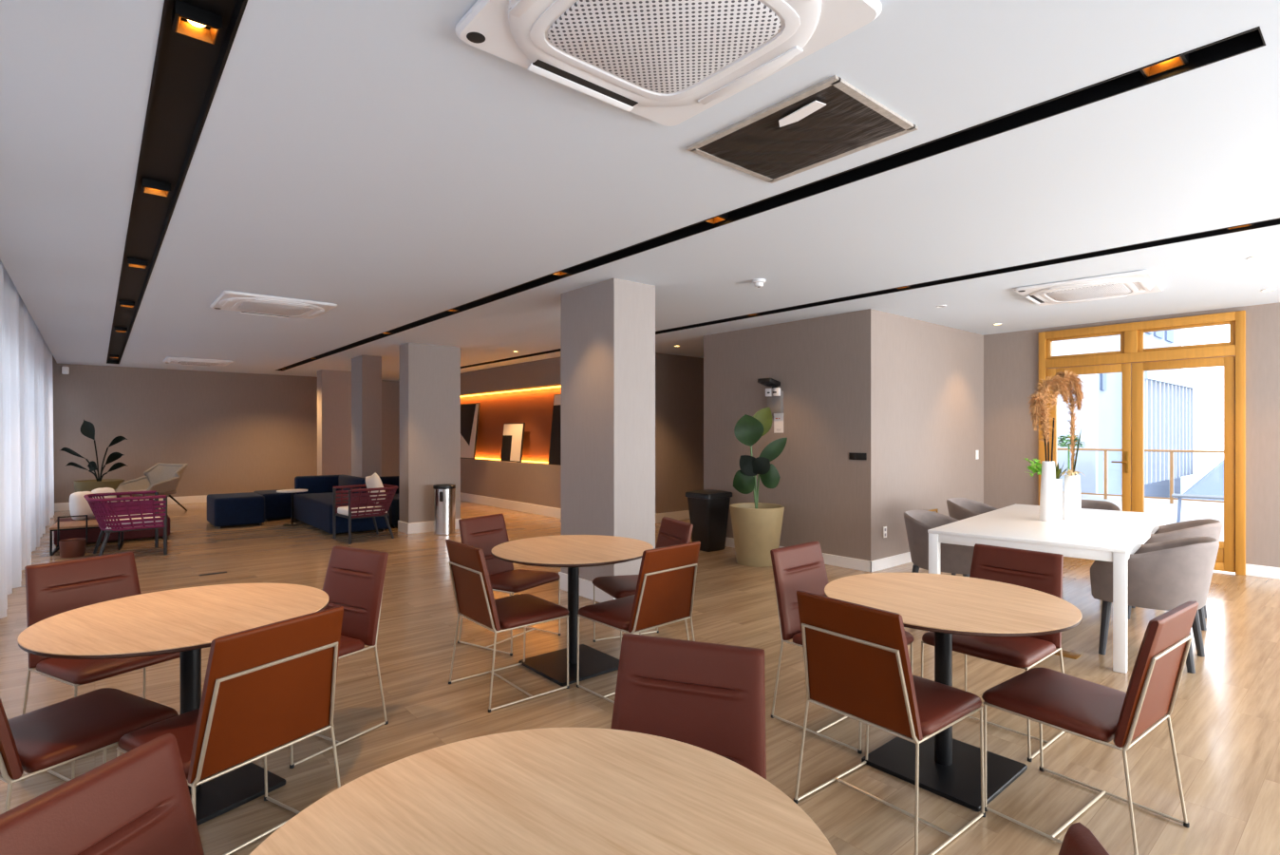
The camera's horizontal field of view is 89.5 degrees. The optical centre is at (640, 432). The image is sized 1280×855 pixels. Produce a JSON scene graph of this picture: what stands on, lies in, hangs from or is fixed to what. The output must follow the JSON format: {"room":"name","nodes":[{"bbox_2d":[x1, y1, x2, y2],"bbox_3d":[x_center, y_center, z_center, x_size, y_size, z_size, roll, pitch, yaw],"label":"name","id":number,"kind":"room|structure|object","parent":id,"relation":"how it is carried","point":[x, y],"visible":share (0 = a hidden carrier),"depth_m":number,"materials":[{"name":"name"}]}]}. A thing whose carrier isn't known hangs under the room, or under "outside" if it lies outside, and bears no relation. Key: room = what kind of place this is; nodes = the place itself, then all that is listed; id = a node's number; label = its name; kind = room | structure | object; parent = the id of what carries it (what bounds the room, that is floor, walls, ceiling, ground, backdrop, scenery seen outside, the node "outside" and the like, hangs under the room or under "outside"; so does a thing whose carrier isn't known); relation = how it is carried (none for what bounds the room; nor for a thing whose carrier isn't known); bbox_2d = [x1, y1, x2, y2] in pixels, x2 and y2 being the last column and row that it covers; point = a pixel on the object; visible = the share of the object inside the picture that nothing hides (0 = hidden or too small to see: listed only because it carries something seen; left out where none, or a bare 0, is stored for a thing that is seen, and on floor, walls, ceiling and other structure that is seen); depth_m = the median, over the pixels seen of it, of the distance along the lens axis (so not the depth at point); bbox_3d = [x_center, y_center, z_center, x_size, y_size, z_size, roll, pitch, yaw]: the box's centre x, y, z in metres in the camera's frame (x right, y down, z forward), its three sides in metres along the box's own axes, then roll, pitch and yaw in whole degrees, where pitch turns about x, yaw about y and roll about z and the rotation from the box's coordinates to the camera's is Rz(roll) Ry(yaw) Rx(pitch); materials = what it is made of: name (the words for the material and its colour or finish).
{"room":"eatery","nodes":[
{"label":"eatery","id":0,"kind":"room"},
{"bbox_2d":[52,355,399,503],"bbox_3d":[-8.614,-0.075,14.027,7.470,3.050,0.150,0,0,-40],"label":"wall","id":1,"kind":"structure","parent":0,"point":[235,432],"depth_m":13.44,"materials":[{"name":"paint"}]},
{"bbox_2d":[54,494,207,510],"bbox_3d":[-8.572,1.375,13.953,7.200,0.150,0.018,0,0,-40],"label":"baseboard","id":2,"kind":"structure","parent":1,"relation":"attached to","point":[59,506],"depth_m":13.19,"materials":[{"name":"white"}]},
{"bbox_2d":[460,357,560,508],"bbox_3d":[-3.039,0.075,13.367,0.500,2.750,8.350,0,0,-40],"label":"wall","id":3,"kind":"structure","parent":0,"point":[538,483],"depth_m":12.25,"materials":[{"name":"paint"}]},
{"bbox_2d":[460,402,480,458],"bbox_3d":[-3.821,-0.045,14.114,0.150,1.196,1.150,0,0,-40],"label":"art panel","id":4,"kind":"object","parent":3,"relation":"attached to","point":[469,412],"visible":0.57,"depth_m":13.92,"materials":[{"name":"black"}]},
{"bbox_2d":[460,491,560,518],"bbox_3d":[-3.189,1.365,13.143,0.018,0.170,8.200,0,0,-40],"label":"baseboard","id":5,"kind":"structure","parent":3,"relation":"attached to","point":[554,512],"depth_m":12.19,"materials":[{"name":"white"}]},
{"bbox_2d":[460,385,560,396],"bbox_3d":[-2.606,-0.825,12.849,0.023,0.024,5.740,0,0,-40],"label":"light strip","id":6,"kind":"object","parent":3,"relation":"attached to","point":[556,385],"visible":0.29,"depth_m":12.71,"materials":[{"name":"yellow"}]},
{"bbox_2d":[500,422,525,462],"bbox_3d":[-2.465,0.178,12.471,0.108,0.749,0.780,0,0,-40],"label":"art panel","id":7,"kind":"object","parent":3,"relation":"attached to","point":[513,436],"visible":0.97,"depth_m":12.43,"materials":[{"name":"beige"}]},
{"bbox_2d":[547,393,560,465],"bbox_3d":[-1.240,-0.070,11.058,0.158,1.246,1.000,0,0,-40],"label":"art panel","id":8,"kind":"object","parent":3,"relation":"attached to","point":[555,442],"visible":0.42,"depth_m":11.31,"materials":[{"name":"black"}]},
{"bbox_2d":[460,387,560,461],"bbox_3d":[-2.573,-0.145,12.877,0.060,1.390,5.800,0,0,-40],"label":"niche","id":9,"kind":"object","parent":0,"point":[534,407],"depth_m":12.61,"materials":[{"name":"brown"}]},
{"bbox_2d":[0,0,1279,380],"bbox_3d":[-1.456,-1.500,7.670,10.570,0.400,19.200,0,0,-40],"label":"ceiling","id":10,"kind":"structure","parent":0,"point":[378,163],"depth_m":3.33,"materials":[{"name":"white paint"}]},
{"bbox_2d":[0,259,54,618],"bbox_3d":[-4.859,-0.065,4.797,0.196,2.990,18.200,0,0,-40],"label":"sheer curtain","id":11,"kind":"object","parent":10,"relation":"hanging from","point":[27,471],"visible":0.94,"depth_m":6.74,"materials":[{"name":"fabric"}]},
{"bbox_2d":[106,0,247,363],"bbox_3d":[-4.449,-1.359,5.666,0.192,0.123,16.800,0,0,-40],"label":"channel","id":12,"kind":"object","parent":10,"relation":"attached to","point":[187,71],"visible":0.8,"depth_m":2.86,"materials":[{"name":"black"}]},
{"bbox_2d":[127,257,147,268],"bbox_3d":[-3.966,-1.338,5.093,0.124,0.044,0.124,0,0,-40],"label":"recessed light","id":13,"kind":"object","parent":12,"relation":"attached to","point":[131,262],"visible":1,"depth_m":5.06,"materials":[{"name":"black"}]},
{"bbox_2d":[141,177,170,197],"bbox_3d":[-2.643,-1.338,3.527,0.124,0.044,0.124,0,0,-40],"label":"recessed light","id":14,"kind":"object","parent":12,"relation":"attached to","point":[148,186],"visible":1,"depth_m":3.50,"materials":[{"name":"black"}]},
{"bbox_2d":[171,0,222,45],"bbox_3d":[-1.450,-1.338,2.113,0.124,0.044,0.124,0,0,-40],"label":"recessed light","id":15,"kind":"object","parent":12,"relation":"attached to","point":[198,18],"visible":1,"depth_m":2.10,"materials":[{"name":"black"}]},
{"bbox_2d":[163,357,233,366],"bbox_3d":[-7.945,-1.273,11.614,0.970,0.055,0.970,0,0,-40],"label":"air conditioner","id":16,"kind":"object","parent":10,"relation":"attached to","point":[184,361],"visible":1,"depth_m":11.43,"materials":[{"name":"white plastic"}]},
{"bbox_2d":[178,360,218,365],"bbox_3d":[-7.945,-1.256,11.614,0.570,0.011,0.570,0,0,-40],"label":"grille","id":17,"kind":"object","parent":16,"relation":"attached to","point":[179,362],"depth_m":11.57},
{"bbox_2d":[210,290,337,319],"bbox_3d":[-3.706,-1.273,6.530,0.970,0.055,0.970,0,0,-40],"label":"air conditioner","id":18,"kind":"object","parent":10,"relation":"attached to","point":[247,303],"visible":1,"depth_m":6.37,"materials":[{"name":"white plastic"}]},
{"bbox_2d":[237,301,308,315],"bbox_3d":[-3.706,-1.256,6.530,0.570,0.011,0.570,0,0,-40],"label":"grille","id":19,"kind":"object","parent":18,"relation":"attached to","point":[254,307],"depth_m":6.52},
{"bbox_2d":[455,0,882,126],"bbox_3d":[0.072,-1.273,2.023,0.970,0.055,0.970,0,0,-40],"label":"air conditioner","id":20,"kind":"object","parent":10,"relation":"attached to","point":[667,63],"visible":1,"depth_m":2.07,"materials":[{"name":"white plastic"}]},
{"bbox_2d":[547,0,781,93],"bbox_3d":[0.072,-1.256,2.023,0.570,0.011,0.570,0,0,-40],"label":"grille","id":21,"kind":"object","parent":20,"relation":"attached to","point":[647,46],"depth_m":2.04,"materials":[{"name":"plastic"}]},
{"bbox_2d":[275,26,1265,371],"bbox_3d":[-2.735,-1.359,7.768,0.152,0.123,14.800,0,0,-40],"label":"channel","id":22,"kind":"object","parent":10,"relation":"attached to","point":[1251,39],"visible":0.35,"depth_m":3.03,"materials":[{"name":"black"}]},
{"bbox_2d":[1139,53,1188,77],"bbox_3d":[1.870,-1.338,2.311,0.124,0.044,0.124,0,0,-40],"label":"recessed light","id":23,"kind":"object","parent":22,"relation":"attached to","point":[1169,65],"visible":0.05,"depth_m":2.34,"materials":[{"name":"black"}]},
{"bbox_2d":[686,75,918,183],"bbox_3d":[0.694,-1.287,2.837,0.614,0.026,0.774,0,0,-40],"label":"air vent","id":24,"kind":"object","parent":10,"relation":"attached to","point":[830,120],"visible":1,"depth_m":2.77,"materials":[{"name":"grey plastic"}]},
{"bbox_2d":[460,217,1279,368],"bbox_3d":[0.371,-1.359,8.165,0.162,0.123,14.400,0,0,-40],"label":"channel","id":25,"kind":"object","parent":10,"relation":"attached to","point":[1275,221],"visible":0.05,"depth_m":5.24,"materials":[{"name":"black"}]},
{"bbox_2d":[1014,269,1163,305],"bbox_3d":[4.016,-1.273,5.785,0.970,0.055,0.970,0,0,44],"label":"air conditioner","id":26,"kind":"object","parent":10,"relation":"attached to","point":[1143,281],"visible":1,"depth_m":5.64,"materials":[{"name":"white plastic"}]},
{"bbox_2d":[1046,282,1130,301],"bbox_3d":[4.016,-1.256,5.785,0.570,0.011,0.570,0,0,44],"label":"grille","id":27,"kind":"object","parent":26,"relation":"attached to","point":[1114,289],"depth_m":5.77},
{"bbox_2d":[0,500,1279,854],"bbox_3d":[-1.456,1.550,7.670,10.570,0.200,19.200,0,0,-40],"label":"floor","id":28,"kind":"structure","parent":0,"point":[1225,716],"depth_m":3.50,"materials":[{"name":"brown wood"}]},
{"bbox_2d":[56,514,87,557],"bbox_3d":[-6.681,1.210,7.604,0.243,0.479,0.243,0,0,15],"label":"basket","id":29,"kind":"object","parent":28,"relation":"on","point":[69,547],"visible":1,"depth_m":7.53,"materials":[{"name":"brown metal"}]},
{"bbox_2d":[49,519,123,555],"bbox_3d":[-6.896,1.284,8.077,0.660,0.332,0.620,0,0,-36],"label":"coffee table","id":30,"kind":"object","parent":28,"relation":"on","point":[91,523],"visible":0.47,"depth_m":7.88,"materials":[{"name":"brown wood"}]},
{"bbox_2d":[0,687,178,811],"bbox_3d":[-2.010,1.028,2.212,0.512,0.845,0.565,0,0,27],"label":"leather chair","id":31,"kind":"object","parent":28,"relation":"on","point":[49,737],"visible":0.81,"depth_m":2.18,"materials":[{"name":"brown leather"}]},
{"bbox_2d":[60,419,128,501],"bbox_3d":[-9.790,0.600,11.572,0.948,1.700,0.815,0,0,-40],"label":"potted plant","id":32,"kind":"object","parent":28,"relation":"on","point":[87,428],"visible":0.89,"depth_m":11.57,"materials":[{"name":"green plant"}]},
{"bbox_2d":[22,550,179,781],"bbox_3d":[-2.455,1.028,2.999,0.565,0.845,0.512,0,0,27],"label":"leather chair","id":33,"kind":"object","parent":28,"relation":"on","point":[52,589],"visible":0.55,"depth_m":2.97,"materials":[{"name":"brown leather"}]},
{"bbox_2d":[0,732,204,854],"bbox_3d":[-0.727,1.028,1.044,0.565,0.845,0.512,0,0,12],"label":"leather chair","id":34,"kind":"object","parent":28,"relation":"on","point":[137,801],"visible":1,"depth_m":1.16,"materials":[{"name":"brown leather"}]},
{"bbox_2d":[54,511,169,545],"bbox_3d":[-7.184,1.298,8.821,1.200,0.304,0.750,0,0,-40],"label":"coffee table","id":35,"kind":"object","parent":28,"relation":"on","point":[93,534],"visible":0.37,"depth_m":8.51,"materials":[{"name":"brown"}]},
{"bbox_2d":[69,490,94,520],"bbox_3d":[-7.264,0.945,8.420,0.202,0.372,0.273,0,0,11],"label":"pillow","id":36,"kind":"object","parent":35,"relation":"on","point":[79,505],"visible":0.77,"depth_m":8.32,"materials":[{"name":"white fabric"}]},
{"bbox_2d":[83,489,167,555],"bbox_3d":[-6.147,1.093,7.710,0.729,0.724,0.882,0,0,-43],"label":"armchair","id":37,"kind":"object","parent":28,"relation":"on","point":[130,515],"visible":0.99,"depth_m":7.50,"materials":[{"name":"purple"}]},
{"bbox_2d":[91,487,116,502],"bbox_3d":[-7.285,0.935,8.769,0.200,0.390,0.310,0,0,7],"label":"pillow","id":38,"kind":"object","parent":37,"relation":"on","point":[103,489],"visible":0.26,"depth_m":8.73,"materials":[{"name":"white fabric"}]},
{"bbox_2d":[105,512,162,528],"bbox_3d":[-6.100,1.052,7.754,0.530,0.096,0.700,0,0,-43],"label":"seat cushion","id":39,"kind":"object","parent":37,"relation":"on","point":[109,524],"depth_m":7.51,"materials":[{"name":"white fabric"}]},
{"bbox_2d":[114,462,188,509],"bbox_3d":[-8.896,1.012,11.812,0.849,0.893,0.938,0,0,16],"label":"lounge chair","id":40,"kind":"object","parent":28,"relation":"on","point":[162,478],"visible":0.76,"depth_m":11.93,"materials":[{"name":"grey fabric"}]},
{"bbox_2d":[127,489,176,495],"bbox_3d":[-8.903,1.077,11.787,0.580,0.085,0.560,0,0,16],"label":"seat cushion","id":41,"kind":"object","parent":40,"relation":"on","point":[168,492],"depth_m":11.70,"materials":[{"name":"grey fabric"}]},
{"bbox_2d":[17,582,328,825],"bbox_3d":[-1.802,1.083,2.588,1.000,0.735,1.000,0,0,32],"label":"round table","id":42,"kind":"object","parent":28,"relation":"on","point":[186,621],"visible":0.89,"depth_m":2.55,"materials":[{"name":"brown wood"}]},
{"bbox_2d":[116,605,343,854],"bbox_3d":[-1.381,1.028,2.215,0.565,0.845,0.512,0,0,30],"label":"leather chair","id":43,"kind":"object","parent":28,"relation":"on","point":[266,687],"visible":0.98,"depth_m":2.08,"materials":[{"name":"brown leather"}]},
{"bbox_2d":[207,491,264,527],"bbox_3d":[-6.474,1.218,10.337,0.680,0.464,0.950,0,0,-40],"label":"ottoman","id":44,"kind":"object","parent":28,"relation":"on","point":[227,509],"visible":1,"depth_m":10.00,"materials":[{"name":"blue fabric"}]},
{"bbox_2d":[253,489,295,520],"bbox_3d":[-6.016,1.223,11.313,1.200,0.454,0.850,0,0,-40],"label":"ottoman","id":45,"kind":"object","parent":28,"relation":"on","point":[277,504],"visible":0.3,"depth_m":10.76,"materials":[{"name":"blue fabric"}]},
{"bbox_2d":[276,489,307,526],"bbox_3d":[-5.499,1.175,10.211,0.440,0.550,0.440,0,0,-40],"label":"side table","id":46,"kind":"object","parent":28,"relation":"on","point":[282,490],"visible":1,"depth_m":10.20,"materials":[{"name":"white paint"}]},
{"bbox_2d":[317,369,351,475],"bbox_3d":[-6.416,0.075,13.546,0.602,2.750,0.412,0,0,-40],"label":"column","id":47,"kind":"structure","parent":28,"relation":"on","point":[333,386],"depth_m":13.39,"materials":[{"name":"paint"}]},
{"bbox_2d":[289,545,388,768],"bbox_3d":[-1.598,1.028,3.141,0.512,0.845,0.565,0,0,30],"label":"leather chair","id":48,"kind":"object","parent":28,"relation":"on","point":[354,578],"visible":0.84,"depth_m":3.26,"materials":[{"name":"leather"}]},
{"bbox_2d":[293,473,389,534],"bbox_3d":[-4.764,1.085,10.210,0.830,0.730,2.250,0,0,-40],"label":"sofa","id":49,"kind":"object","parent":28,"relation":"on","point":[313,506],"visible":0.59,"depth_m":10.12,"materials":[{"name":"blue fabric"}]},
{"bbox_2d":[293,491,389,533],"bbox_3d":[-4.764,1.213,10.210,0.830,0.414,2.250,0,0,-40],"label":"cushion","id":50,"kind":"object","parent":49,"relation":"on","point":[314,509],"depth_m":9.56,"materials":[{"name":"fabric"}]},
{"bbox_2d":[332,484,397,544],"bbox_3d":[-3.762,1.093,8.897,0.709,0.724,0.702,0,0,-45],"label":"armchair","id":51,"kind":"object","parent":28,"relation":"on","point":[360,508],"visible":0.88,"depth_m":8.74,"materials":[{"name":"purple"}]},
{"bbox_2d":[337,505,386,515],"bbox_3d":[-3.808,1.052,8.852,0.510,0.096,0.520,0,0,-45],"label":"seat cushion","id":52,"kind":"object","parent":51,"relation":"on","point":[342,510],"depth_m":8.67,"materials":[{"name":"white fabric"}]},
{"bbox_2d":[365,471,386,503],"bbox_3d":[-3.670,0.770,8.968,0.204,0.479,0.484,0,0,-37],"label":"pillow","id":53,"kind":"object","parent":51,"relation":"on","point":[373,480],"visible":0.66,"depth_m":8.84,"materials":[{"name":"beige fabric"}]},
{"bbox_2d":[351,355,381,477],"bbox_3d":[-4.697,0.075,11.084,0.352,2.750,0.632,0,0,-40],"label":"column","id":54,"kind":"structure","parent":28,"relation":"on","point":[366,369],"depth_m":10.86,"materials":[{"name":"paint"}]},
{"bbox_2d":[379,475,399,527],"bbox_3d":[-3.732,1.085,10.591,1.040,0.730,1.100,0,0,-40],"label":"sofa","id":55,"kind":"object","parent":28,"relation":"on","point":[394,508],"visible":0.12,"depth_m":9.92,"materials":[{"name":"blue fabric"}]},
{"bbox_2d":[389,492,399,526],"bbox_3d":[-3.732,1.213,10.591,1.040,0.414,1.100,0,0,-40],"label":"cushion","id":56,"kind":"object","parent":55,"relation":"on","point":[394,508],"depth_m":9.88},
{"bbox_2d":[397,342,461,533],"bbox_3d":[-3.148,0.075,9.690,0.822,2.750,0.402,0,0,-40],"label":"column","id":57,"kind":"structure","parent":28,"relation":"on","point":[429,374],"depth_m":9.49,"materials":[{"name":"paint"}]},
{"bbox_2d":[432,483,455,534],"bbox_3d":[-2.823,1.097,9.329,0.312,0.705,0.312,0,0,-40],"label":"bin","id":58,"kind":"object","parent":28,"relation":"on","point":[444,495],"visible":1,"depth_m":9.20,"materials":[{"name":"silver metal"}]},
{"bbox_2d":[445,539,569,712],"bbox_3d":[-0.763,1.028,3.701,0.565,0.845,0.512,0,0,-40],"label":"leather chair","id":59,"kind":"object","parent":28,"relation":"on","point":[475,599],"visible":1,"depth_m":3.57,"materials":[{"name":"leather"}]},
{"bbox_2d":[457,512,560,655],"bbox_3d":[-0.924,1.028,4.557,0.565,0.845,0.512,0,0,32],"label":"leather chair","id":60,"kind":"object","parent":28,"relation":"on","point":[487,532],"visible":0.7,"depth_m":4.59,"materials":[{"name":"leather"}]},
{"bbox_2d":[249,727,836,854],"bbox_3d":[-0.165,1.083,1.071,1.000,0.735,1.000,0,0,41],"label":"round table","id":61,"kind":"object","parent":28,"relation":"on","point":[547,790],"visible":1,"depth_m":1.23,"materials":[{"name":"brown wood"}]},
{"bbox_2d":[491,534,653,686],"bbox_3d":[-0.417,1.083,4.045,1.000,0.735,1.000,0,0,-40],"label":"round table","id":62,"kind":"object","parent":28,"relation":"on","point":[573,552],"visible":0.96,"depth_m":4.00,"materials":[{"name":"brown wood"}]},
{"bbox_2d":[558,277,655,602],"bbox_3d":[-0.303,0.075,5.862,0.492,2.750,0.842,0,0,-40],"label":"column","id":63,"kind":"structure","parent":28,"relation":"on","point":[608,327],"depth_m":5.60,"materials":[{"name":"paint"}]},
{"bbox_2d":[576,541,700,703],"bbox_3d":[-0.003,1.028,3.674,0.512,0.845,0.565,0,0,-43],"label":"leather chair","id":64,"kind":"object","parent":28,"relation":"on","point":[665,589],"visible":0.97,"depth_m":3.51,"materials":[{"name":"leather"}]},
{"bbox_2d":[592,516,693,649],"bbox_3d":[0.013,1.028,4.372,0.565,0.845,0.512,0,0,-24],"label":"leather chair","id":65,"kind":"object","parent":28,"relation":"on","point":[671,531],"visible":0.42,"depth_m":4.37,"materials":[{"name":"leather"}]},
{"bbox_2d":[610,633,766,779],"bbox_3d":[0.057,1.028,1.620,0.512,0.845,0.565,0,0,20],"label":"leather chair","id":66,"kind":"object","parent":28,"relation":"on","point":[708,696],"visible":0.56,"depth_m":1.81,"materials":[{"name":"brown leather"}]},
{"bbox_2d":[685,489,732,551],"bbox_3d":[0.861,1.083,8.081,0.450,0.735,0.420,0,0,-40],"label":"trash bin","id":67,"kind":"object","parent":28,"relation":"on","point":[708,509],"visible":0.95,"depth_m":7.94,"materials":[{"name":"black plastic"}]},
{"bbox_2d":[729,407,787,566],"bbox_3d":[1.306,0.580,7.227,0.606,1.740,0.606,0,0,-40],"label":"potted plant","id":68,"kind":"object","parent":28,"relation":"on","point":[756,526],"visible":0.98,"depth_m":7.14,"materials":[{"name":"green plant"}]},
{"bbox_2d":[770,540,913,753],"bbox_3d":[1.016,1.028,3.283,0.512,0.845,0.565,0,0,-41],"label":"leather chair","id":69,"kind":"object","parent":28,"relation":"on","point":[798,567],"visible":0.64,"depth_m":3.34,"materials":[{"name":"leather"}]},
{"bbox_2d":[793,590,985,854],"bbox_3d":[0.949,1.028,2.485,0.565,0.845,0.512,0,0,-38],"label":"leather chair","id":70,"kind":"object","parent":28,"relation":"on","point":[856,658],"visible":0.99,"depth_m":2.34,"materials":[{"name":"leather"}]},
{"bbox_2d":[903,508,974,577],"bbox_3d":[2.512,1.059,5.327,0.619,0.788,0.636,0,0,43],"label":"tub chair","id":71,"kind":"object","parent":28,"relation":"on","point":[955,558],"visible":0.52,"depth_m":5.18,"materials":[{"name":"grey fabric"}]},
{"bbox_2d":[824,572,1082,811],"bbox_3d":[1.324,1.083,2.819,1.000,0.735,1.000,0,0,-40],"label":"round table","id":72,"kind":"object","parent":28,"relation":"on","point":[945,605],"visible":0.92,"depth_m":2.76,"materials":[{"name":"brown wood"}]},
{"bbox_2d":[946,497,998,575],"bbox_3d":[3.366,1.059,6.362,0.619,0.788,0.636,0,0,43],"label":"tub chair","id":73,"kind":"object","parent":28,"relation":"on","point":[959,508],"visible":0.23,"depth_m":6.55,"materials":[{"name":"grey fabric"}]},
{"bbox_2d":[921,543,1065,761],"bbox_3d":[1.763,1.028,3.208,0.565,0.845,0.512,0,0,-39],"label":"leather chair","id":74,"kind":"object","parent":28,"relation":"on","point":[1036,570],"visible":0.47,"depth_m":3.20,"materials":[{"name":"leather"}]},
{"bbox_2d":[927,503,1166,673],"bbox_3d":[3.326,1.075,5.145,1.160,0.750,2.370,0,0,44],"label":"dining table","id":75,"kind":"object","parent":28,"relation":"on","point":[1113,536],"visible":0.84,"depth_m":4.55,"materials":[{"name":"white paint"}]},
{"bbox_2d":[1024,458,1067,519],"bbox_3d":[3.296,0.452,5.263,0.341,0.496,0.194,0,0,2],"label":"vase","id":76,"kind":"object","parent":75,"relation":"on","point":[1059,481],"visible":0.72,"depth_m":5.22,"materials":[{"name":"white ceramic"}]},
{"bbox_2d":[1025,369,1085,521],"bbox_3d":[3.329,0.091,5.174,0.499,1.216,0.247,0,0,1],"label":"vase","id":77,"kind":"object","parent":75,"relation":"on","point":[1048,511],"visible":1,"depth_m":5.15,"materials":[{"name":"white ceramic"}]},
{"bbox_2d":[1051,371,1081,520],"bbox_3d":[3.452,0.096,5.210,0.237,1.208,0.163,0,0,-23],"label":"vase","id":78,"kind":"object","parent":75,"relation":"on","point":[1072,509],"visible":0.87,"depth_m":5.19,"materials":[{"name":"white ceramic"}]},
{"bbox_2d":[1054,649,1082,658],"bbox_3d":[2.805,1.448,4.226,0.120,0.004,0.120,0,0,-40],"label":"box","id":79,"kind":"object","parent":28,"relation":"on","point":[1066,653],"visible":0.8,"depth_m":4.21,"materials":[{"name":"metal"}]},
{"bbox_2d":[1058,822,1110,854],"bbox_3d":[0.374,1.028,0.855,0.565,0.845,0.512,0,0,12],"label":"leather chair","id":80,"kind":"object","parent":28,"relation":"on","point":[1078,839],"visible":1,"depth_m":0.97,"materials":[{"name":"brown leather"}]},
{"bbox_2d":[981,600,1198,854],"bbox_3d":[1.677,1.028,2.427,0.512,0.845,0.565,0,0,-36],"label":"leather chair","id":81,"kind":"object","parent":28,"relation":"on","point":[1082,707],"visible":1,"depth_m":2.31,"materials":[{"name":"leather"}]},
{"bbox_2d":[1080,499,1121,510],"bbox_3d":[4.266,1.059,6.249,0.636,0.788,0.619,0,0,44],"label":"tub chair","id":82,"kind":"object","parent":28,"relation":"on","point":[1084,503],"visible":0.07,"depth_m":6.35,"materials":[{"name":"grey fabric"}]},
{"bbox_2d":[1090,536,1219,673],"bbox_3d":[3.359,1.059,4.209,0.636,0.788,0.619,0,0,-43],"label":"tub chair","id":83,"kind":"object","parent":28,"relation":"on","point":[1167,574],"visible":0.77,"depth_m":3.98,"materials":[{"name":"grey fabric"}]},
{"bbox_2d":[1127,518,1222,630],"bbox_3d":[4.142,1.059,5.053,0.619,0.788,0.636,0,0,42],"label":"tub chair","id":84,"kind":"object","parent":28,"relation":"on","point":[1204,527],"visible":0.2,"depth_m":4.81,"materials":[{"name":"grey fabric"}]},
{"bbox_2d":[655,352,703,513],"bbox_3d":[0.648,0.075,10.898,2.950,2.750,0.180,0,0,-40],"label":"wall","id":85,"kind":"structure","parent":0,"point":[679,379],"depth_m":10.77,"materials":[{"name":"paint"}]},
{"bbox_2d":[655,509,689,523],"bbox_3d":[0.712,1.375,10.823,2.950,0.150,0.018,0,0,-40],"label":"baseboard","id":86,"kind":"structure","parent":85,"relation":"attached to","point":[677,515],"depth_m":10.70,"materials":[{"name":"white"}]},
{"bbox_2d":[703,308,983,561],"bbox_3d":[2.748,0.075,8.620,2.920,2.750,2.430,0,0,-40],"label":"wall","id":87,"kind":"structure","parent":0,"point":[906,393],"depth_m":7.40,"materials":[{"name":"paint"}]},
{"bbox_2d":[757,377,783,413],"bbox_3d":[1.539,-0.442,7.617,0.221,0.404,0.215,0,0,-40],"label":"emergency light","id":88,"kind":"object","parent":87,"relation":"attached to","point":[775,395],"visible":0.97,"depth_m":7.60,"materials":[{"name":"grey"}]},
{"bbox_2d":[773,413,783,432],"bbox_3d":[1.645,-0.121,7.657,0.007,0.233,0.136,0,0,-40],"label":"notice","id":89,"kind":"object","parent":87,"relation":"attached to","point":[778,417],"visible":1,"depth_m":7.66,"materials":[{"name":"white paper"}]},
{"bbox_2d":[725,537,911,571],"bbox_3d":[2.701,1.393,8.569,2.818,0.115,2.448,0,0,-40],"label":"baseboard","id":90,"kind":"structure","parent":87,"relation":"attached to","point":[905,557],"depth_m":6.98,"materials":[{"name":"white"}]},
{"bbox_2d":[848,451,866,459],"bbox_3d":[2.313,0.245,6.860,0.014,0.075,0.200,0,0,-40],"label":"wall plate","id":91,"kind":"object","parent":87,"relation":"attached to","point":[852,455],"visible":1,"depth_m":6.86,"materials":[{"name":"black plastic"}]},
{"bbox_2d":[983,301,1279,566],"bbox_3d":[6.649,0.075,6.169,0.120,2.750,6.350,0,0,-40],"label":"wall","id":92,"kind":"structure","parent":0,"point":[1010,359],"depth_m":7.71,"materials":[{"name":"paint"}]},
{"bbox_2d":[1038,310,1245,575],"bbox_3d":[5.589,0.100,7.325,0.189,2.700,1.885,0,0,-40],"label":"door","id":93,"kind":"structure","parent":92,"relation":"in","point":[1133,358],"depth_m":7.13,"materials":[{"name":"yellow wood"}]},
{"bbox_2d":[1245,563,1279,579],"bbox_3d":[6.554,1.393,6.175,0.018,0.115,6.182,0,0,-40],"label":"baseboard","id":94,"kind":"structure","parent":92,"relation":"attached to","point":[1253,570],"depth_m":6.50,"materials":[{"name":"white"}]},
{"label":"outside","id":95,"kind":"structure","parent":0,"visible":0},
{"bbox_3d":[18.405,4.550,23.388,21.700,0.200,28.000,0,0,-40],"label":"ground","id":96,"kind":"structure","parent":95,"visible":0},
{"bbox_2d":[1052,328,1223,500],"bbox_3d":[14.935,-2.550,21.375,14.000,14.000,5.100,0,0,-40],"label":"building","id":97,"kind":"structure","parent":96,"relation":"on","point":[1168,395],"depth_m":18.47,"materials":[{"name":"grey"}]},
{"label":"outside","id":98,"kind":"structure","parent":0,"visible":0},
{"bbox_2d":[1080,493,1223,541],"bbox_3d":[7.896,1.585,11.900,9.180,0.230,16.000,0,0,-40],"label":"terrace","id":99,"kind":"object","parent":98,"point":[1191,510],"depth_m":12.57,"materials":[{"name":"tile"}]},
{"bbox_2d":[1057,434,1085,474],"bbox_3d":[9.389,0.749,14.127,0.610,1.442,0.574,0,0,-40],"label":"shrub","id":100,"kind":"object","parent":99,"relation":"on","point":[1063,443],"visible":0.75,"depth_m":14.13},
{"bbox_2d":[1057,448,1223,503],"bbox_3d":[10.370,0.907,14.380,0.070,1.125,7.000,0,0,-40],"label":"railing","id":101,"kind":"object","parent":99,"relation":"on","point":[1105,450],"visible":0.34,"depth_m":13.53,"materials":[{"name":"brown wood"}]},
{"bbox_2d":[1171,492,1223,522],"bbox_3d":[9.217,1.250,10.398,1.000,0.471,0.433,0,0,41],"label":"bench","id":102,"kind":"object","parent":99,"relation":"on","point":[1179,496],"visible":0.54,"depth_m":10.51,"materials":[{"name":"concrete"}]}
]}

